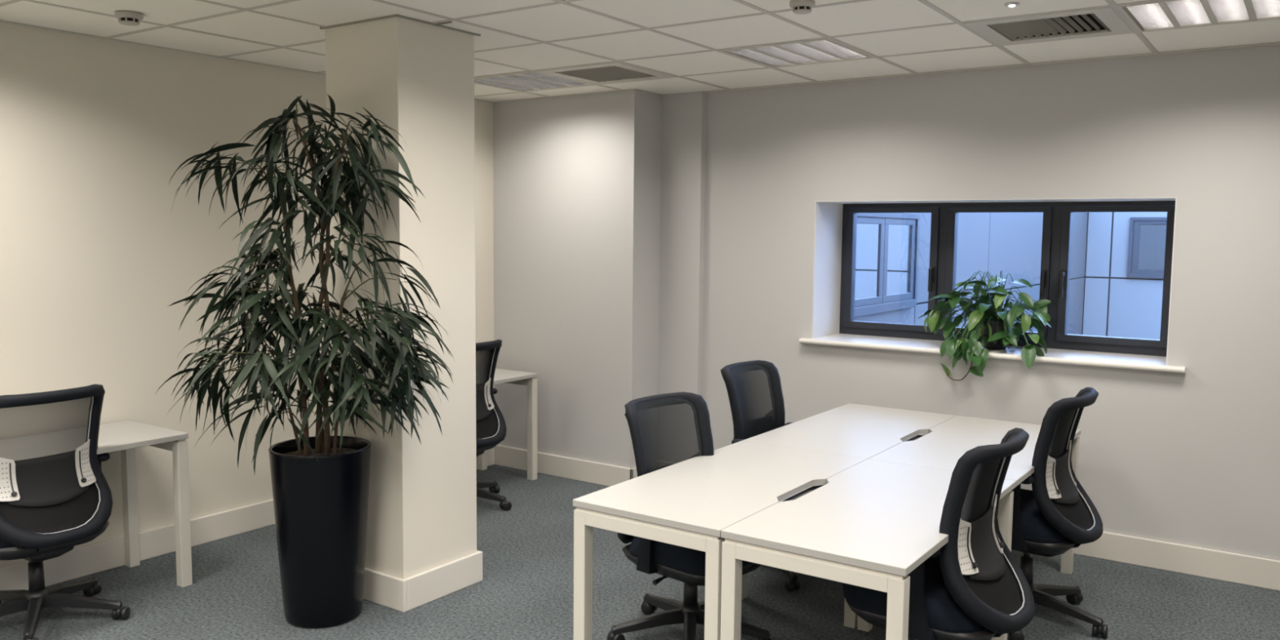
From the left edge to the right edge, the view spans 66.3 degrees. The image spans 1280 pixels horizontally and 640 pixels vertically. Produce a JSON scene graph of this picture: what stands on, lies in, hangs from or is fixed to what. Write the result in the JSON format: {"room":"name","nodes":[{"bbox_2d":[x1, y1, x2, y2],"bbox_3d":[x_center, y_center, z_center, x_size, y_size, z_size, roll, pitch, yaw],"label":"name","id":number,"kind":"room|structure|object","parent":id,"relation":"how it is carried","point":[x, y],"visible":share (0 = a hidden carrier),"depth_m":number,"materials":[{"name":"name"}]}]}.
{"room":"open-plan office","nodes":[
{"label":"open-plan office","id":0,"kind":"room"},
{"bbox_2d":[0,22,493,566],"bbox_3d":[-3.105,-0.314,4.159,0.150,3.200,8.151,4,6,34],"label":"wall","id":1,"kind":"structure","parent":0,"point":[95,132],"depth_m":4.90,"materials":[{"name":"beige paint"}]},
{"bbox_2d":[0,447,493,590],"bbox_3d":[-3.188,1.228,4.049,0.018,0.145,7.467,4,6,34],"label":"baseboard","id":2,"kind":"structure","parent":1,"relation":"attached to","point":[86,560],"depth_m":4.99,"materials":[{"name":"white paint"}]},
{"bbox_2d":[324,16,476,578],"bbox_3d":[-1.102,-0.100,4.566,0.477,2.740,0.460,4,6,34],"label":"pillar","id":3,"kind":"structure","parent":0,"point":[416,78],"depth_m":4.39,"materials":[{"name":"beige paint"}]},
{"bbox_2d":[363,550,482,612],"bbox_3d":[-1.114,1.192,4.682,0.517,0.145,0.500,4,6,34],"label":"baseboard","id":4,"kind":"structure","parent":3,"relation":"attached to","point":[403,595],"depth_m":4.45,"materials":[{"name":"white"}]},
{"bbox_2d":[493,89,662,468],"bbox_3d":[-0.442,-0.320,6.815,1.218,2.790,0.366,4,6,34],"label":"wall","id":5,"kind":"structure","parent":0,"point":[576,179],"depth_m":6.58,"materials":[{"name":"grey paint"}]},
{"bbox_2d":[493,444,637,486],"bbox_3d":[-0.373,1.019,6.702,1.593,0.145,0.321,2,5,20],"label":"baseboard","id":6,"kind":"structure","parent":5,"relation":"attached to","point":[609,475],"depth_m":6.72,"materials":[{"name":"white paint"}]},
{"bbox_2d":[0,464,1279,639],"bbox_3d":[-0.362,1.511,2.343,7.230,0.060,8.451,4,6,34],"label":"floor","id":7,"kind":"structure","parent":0,"point":[525,591],"depth_m":4.54,"materials":[{"name":"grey carpet"}]},
{"bbox_2d":[0,383,130,639],"bbox_3d":[-2.583,0.783,4.137,0.679,1.028,0.688,4,6,33],"label":"office chair","id":8,"kind":"object","parent":7,"relation":"on","point":[55,495],"visible":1,"depth_m":4.05,"materials":[{"name":"black plastic"}]},
{"bbox_2d":[97,420,192,587],"bbox_3d":[-2.675,0.919,4.279,0.525,0.730,1.200,4,6,34],"label":"desk","id":9,"kind":"object","parent":7,"relation":"on","point":[126,436],"visible":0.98,"depth_m":4.61,"materials":[{"name":"white laminate"}]},
{"bbox_2d":[268,435,371,628],"bbox_3d":[-1.386,0.919,4.274,0.423,0.755,0.423,4,6,34],"label":"planter","id":10,"kind":"object","parent":7,"relation":"on","point":[321,510],"visible":0.91,"depth_m":4.13,"materials":[{"name":"black plastic"}]},
{"bbox_2d":[155,93,454,473],"bbox_3d":[-1.357,-0.161,4.064,1.246,1.568,0.884,0,5,-1],"label":"foliage","id":11,"kind":"object","parent":10,"relation":"in","point":[275,375],"visible":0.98,"depth_m":4.00,"materials":[{"name":"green plant"}]},
{"bbox_2d":[475,339,511,511],"bbox_3d":[-1.111,0.627,6.038,0.703,1.028,0.674,4,6,34],"label":"office chair","id":12,"kind":"object","parent":7,"relation":"on","point":[491,426],"visible":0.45,"depth_m":5.98,"materials":[{"name":"black plastic"}]},
{"bbox_2d":[477,368,537,479],"bbox_3d":[-1.252,0.750,6.327,0.525,0.730,1.200,4,6,34],"label":"desk","id":13,"kind":"object","parent":7,"relation":"on","point":[501,375],"visible":0.34,"depth_m":6.65,"materials":[{"name":"white laminate"}]},
{"bbox_2d":[606,391,771,639],"bbox_3d":[0.230,0.831,4.074,0.670,0.998,0.648,5,7,42],"label":"office chair","id":14,"kind":"object","parent":7,"relation":"on","point":[666,429],"visible":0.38,"depth_m":4.04,"materials":[{"name":"black plastic"}]},
{"bbox_2d":[573,440,866,639],"bbox_3d":[0.361,0.983,3.892,0.610,0.730,1.254,4,6,34],"label":"desk","id":15,"kind":"object","parent":7,"relation":"on","point":[688,504],"visible":0.7,"depth_m":3.55,"materials":[{"name":"white laminate"}]},
{"bbox_2d":[720,360,823,591],"bbox_3d":[0.667,0.742,4.945,0.663,1.028,0.668,4,6,36],"label":"office chair","id":16,"kind":"object","parent":7,"relation":"on","point":[753,388],"visible":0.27,"depth_m":5.00,"materials":[{"name":"black plastic"}]},
{"bbox_2d":[742,403,956,459],"bbox_3d":[1.079,0.898,4.924,0.610,0.730,1.260,4,6,34],"label":"desk","id":17,"kind":"object","parent":7,"relation":"on","point":[850,429],"visible":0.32,"depth_m":4.81,"materials":[{"name":"white laminate"}]},
{"bbox_2d":[720,458,1016,639],"bbox_3d":[0.867,1.019,3.543,0.614,0.730,1.254,4,6,34],"label":"desk","id":18,"kind":"object","parent":7,"relation":"on","point":[873,522],"visible":0.89,"depth_m":3.18,"materials":[{"name":"white laminate"}]},
{"bbox_2d":[842,427,1035,639],"bbox_3d":[1.058,0.882,3.427,0.697,1.028,0.684,4,6,37],"label":"office chair","id":19,"kind":"object","parent":7,"relation":"on","point":[973,587],"visible":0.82,"depth_m":3.19,"materials":[{"name":"black plastic"}]},
{"bbox_2d":[868,415,1080,574],"bbox_3d":[1.584,0.934,4.576,0.614,0.730,1.260,4,6,34],"label":"desk","id":20,"kind":"object","parent":7,"relation":"on","point":[941,448],"visible":0.55,"depth_m":4.55,"materials":[{"name":"white laminate"}]},
{"bbox_2d":[1008,386,1107,639],"bbox_3d":[1.728,0.809,4.314,0.676,1.028,0.685,4,6,37],"label":"office chair","id":21,"kind":"object","parent":7,"relation":"on","point":[1057,516],"visible":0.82,"depth_m":4.13,"materials":[{"name":"black plastic"}]},
{"bbox_2d":[0,0,1279,102],"bbox_3d":[-0.336,-1.185,2.102,6.630,0.186,7.851,4,6,34],"label":"ceiling","id":22,"kind":"structure","parent":0,"point":[683,40],"depth_m":4.45,"materials":[{"name":"tile"}]},
{"bbox_2d":[114,10,143,26],"bbox_3d":[-2.165,-1.275,4.152,0.110,0.047,0.110,4,6,34],"label":"smoke detector","id":23,"kind":"object","parent":22,"relation":"attached to","point":[125,17],"visible":1,"depth_m":4.12,"materials":[{"name":"grey plastic"}]},
{"bbox_2d":[474,71,592,92],"bbox_3d":[-0.686,-1.481,5.951,0.576,0.078,0.576,4,6,34],"label":"ceiling light","id":24,"kind":"object","parent":22,"relation":"attached to","point":[527,81],"visible":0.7,"depth_m":5.97,"materials":[{"name":"white metal"}]},
{"bbox_2d":[556,0,574,2],"bbox_3d":[-0.231,-1.254,3.457,0.576,0.078,0.576,4,6,34],"label":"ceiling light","id":25,"kind":"object","parent":22,"relation":"attached to","point":[562,1],"visible":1,"depth_m":3.84,"materials":[{"name":"white plastic"}]},
{"bbox_2d":[534,62,675,84],"bbox_3d":[-0.192,-1.463,5.610,0.576,0.113,0.576,4,6,34],"label":"ceiling vent","id":26,"kind":"object","parent":22,"relation":"in","point":[615,72],"visible":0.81,"depth_m":5.62,"materials":[{"name":"white metal"}]},
{"bbox_2d":[719,38,873,67],"bbox_3d":[0.794,-1.376,4.932,0.576,0.078,0.576,4,6,34],"label":"ceiling light","id":27,"kind":"object","parent":22,"relation":"attached to","point":[820,51],"visible":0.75,"depth_m":4.94,"materials":[{"name":"white metal"}]},
{"bbox_2d":[789,0,815,14],"bbox_3d":[0.635,-1.222,3.834,0.099,0.042,0.099,4,6,34],"label":"smoke detector","id":28,"kind":"object","parent":22,"relation":"attached to","point":[798,6],"visible":1,"depth_m":3.81,"materials":[{"name":"grey plastic"}]},
{"bbox_2d":[1004,1,1019,7],"bbox_3d":[1.455,-1.230,3.832,0.056,0.014,0.056,4,6,34],"label":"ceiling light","id":29,"kind":"object","parent":22,"relation":"attached to","point":[1008,4],"visible":1,"depth_m":3.82,"materials":[{"name":"silver metal"}]},
{"bbox_2d":[963,6,1133,45],"bbox_3d":[1.781,-1.323,4.251,0.576,0.113,0.576,4,6,34],"label":"ceiling vent","id":30,"kind":"object","parent":22,"relation":"in","point":[1103,21],"visible":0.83,"depth_m":4.29,"materials":[{"name":"white metal"}]},
{"bbox_2d":[1117,0,1279,31],"bbox_3d":[2.274,-1.270,3.912,0.576,0.078,0.576,4,6,34],"label":"ceiling light","id":31,"kind":"object","parent":22,"relation":"attached to","point":[1169,14],"visible":0.98,"depth_m":3.96,"materials":[{"name":"white metal"}]},
{"bbox_2d":[657,92,706,395],"bbox_3d":[0.275,-0.286,6.509,0.312,2.790,0.055,4,6,34],"label":"wall","id":32,"kind":"structure","parent":0,"point":[683,116],"depth_m":6.46,"materials":[{"name":"grey paint"}]},
{"bbox_2d":[702,44,1279,560],"bbox_3d":[2.052,-0.443,5.601,6.880,3.300,0.500,4,6,34],"label":"wall","id":33,"kind":"structure","parent":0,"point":[1191,458],"depth_m":5.14,"materials":[{"name":"grey paint"}]},
{"bbox_2d":[799,197,1186,373],"bbox_3d":[1.990,-0.246,5.616,2.088,0.870,0.530,4,6,34],"label":"window","id":34,"kind":"structure","parent":33,"relation":"attached to","point":[833,324],"depth_m":5.73,"materials":[{"name":"grey"}]},
{"bbox_2d":[917,270,1053,380],"bbox_3d":[1.930,0.028,5.536,0.738,0.615,0.499,4,6,34],"label":"pothos plant","id":35,"kind":"object","parent":34,"relation":"on","point":[986,319],"visible":1,"depth_m":5.45,"materials":[{"name":"green plant"}]},
{"bbox_2d":[1073,531,1279,591],"bbox_3d":[2.505,1.189,5.105,5.082,0.145,0.018,4,6,34],"label":"baseboard","id":36,"kind":"structure","parent":33,"relation":"attached to","point":[1261,572],"depth_m":4.93,"materials":[{"name":"white paint"}]},
{"label":"outside","id":37,"kind":"structure","parent":0,"visible":0},
{"bbox_3d":[9.824,1.124,6.768,14.740,0.120,10.049,4,6,34],"label":"ground","id":38,"kind":"structure","parent":37,"visible":0},
{"bbox_2d":[853,212,1087,334],"bbox_3d":[3.752,-0.403,10.677,0.250,2.350,9.749,4,6,34],"label":"wall","id":39,"kind":"structure","parent":38,"relation":"on","point":[1009,242],"depth_m":10.72,"materials":[{"name":"blue"}]},
{"bbox_2d":[853,213,919,317],"bbox_3d":[1.920,-0.458,7.747,0.050,0.795,1.530,4,6,34],"label":"window","id":40,"kind":"structure","parent":39,"relation":"in","point":[887,244],"depth_m":7.78,"materials":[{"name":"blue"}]},
{"bbox_2d":[1081,212,1167,339],"bbox_3d":[9.677,-0.522,12.652,7.840,2.350,0.250,4,6,34],"label":"wall","id":41,"kind":"structure","parent":38,"relation":"on","point":[1115,304],"depth_m":14.37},
{"bbox_2d":[1126,217,1167,279],"bbox_3d":[7.509,-1.022,13.934,1.015,0.875,0.050,4,6,34],"label":"window","id":42,"kind":"structure","parent":41,"relation":"in","point":[1147,235],"depth_m":14.09,"materials":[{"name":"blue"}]},
{"bbox_2d":[1137,224,1166,269],"bbox_3d":[7.518,-1.037,13.946,0.765,0.662,0.006,4,6,34],"label":"window pane","id":43,"kind":"object","parent":42,"relation":"attached to","point":[1151,238],"depth_m":14.07,"materials":[{"name":"glass"}]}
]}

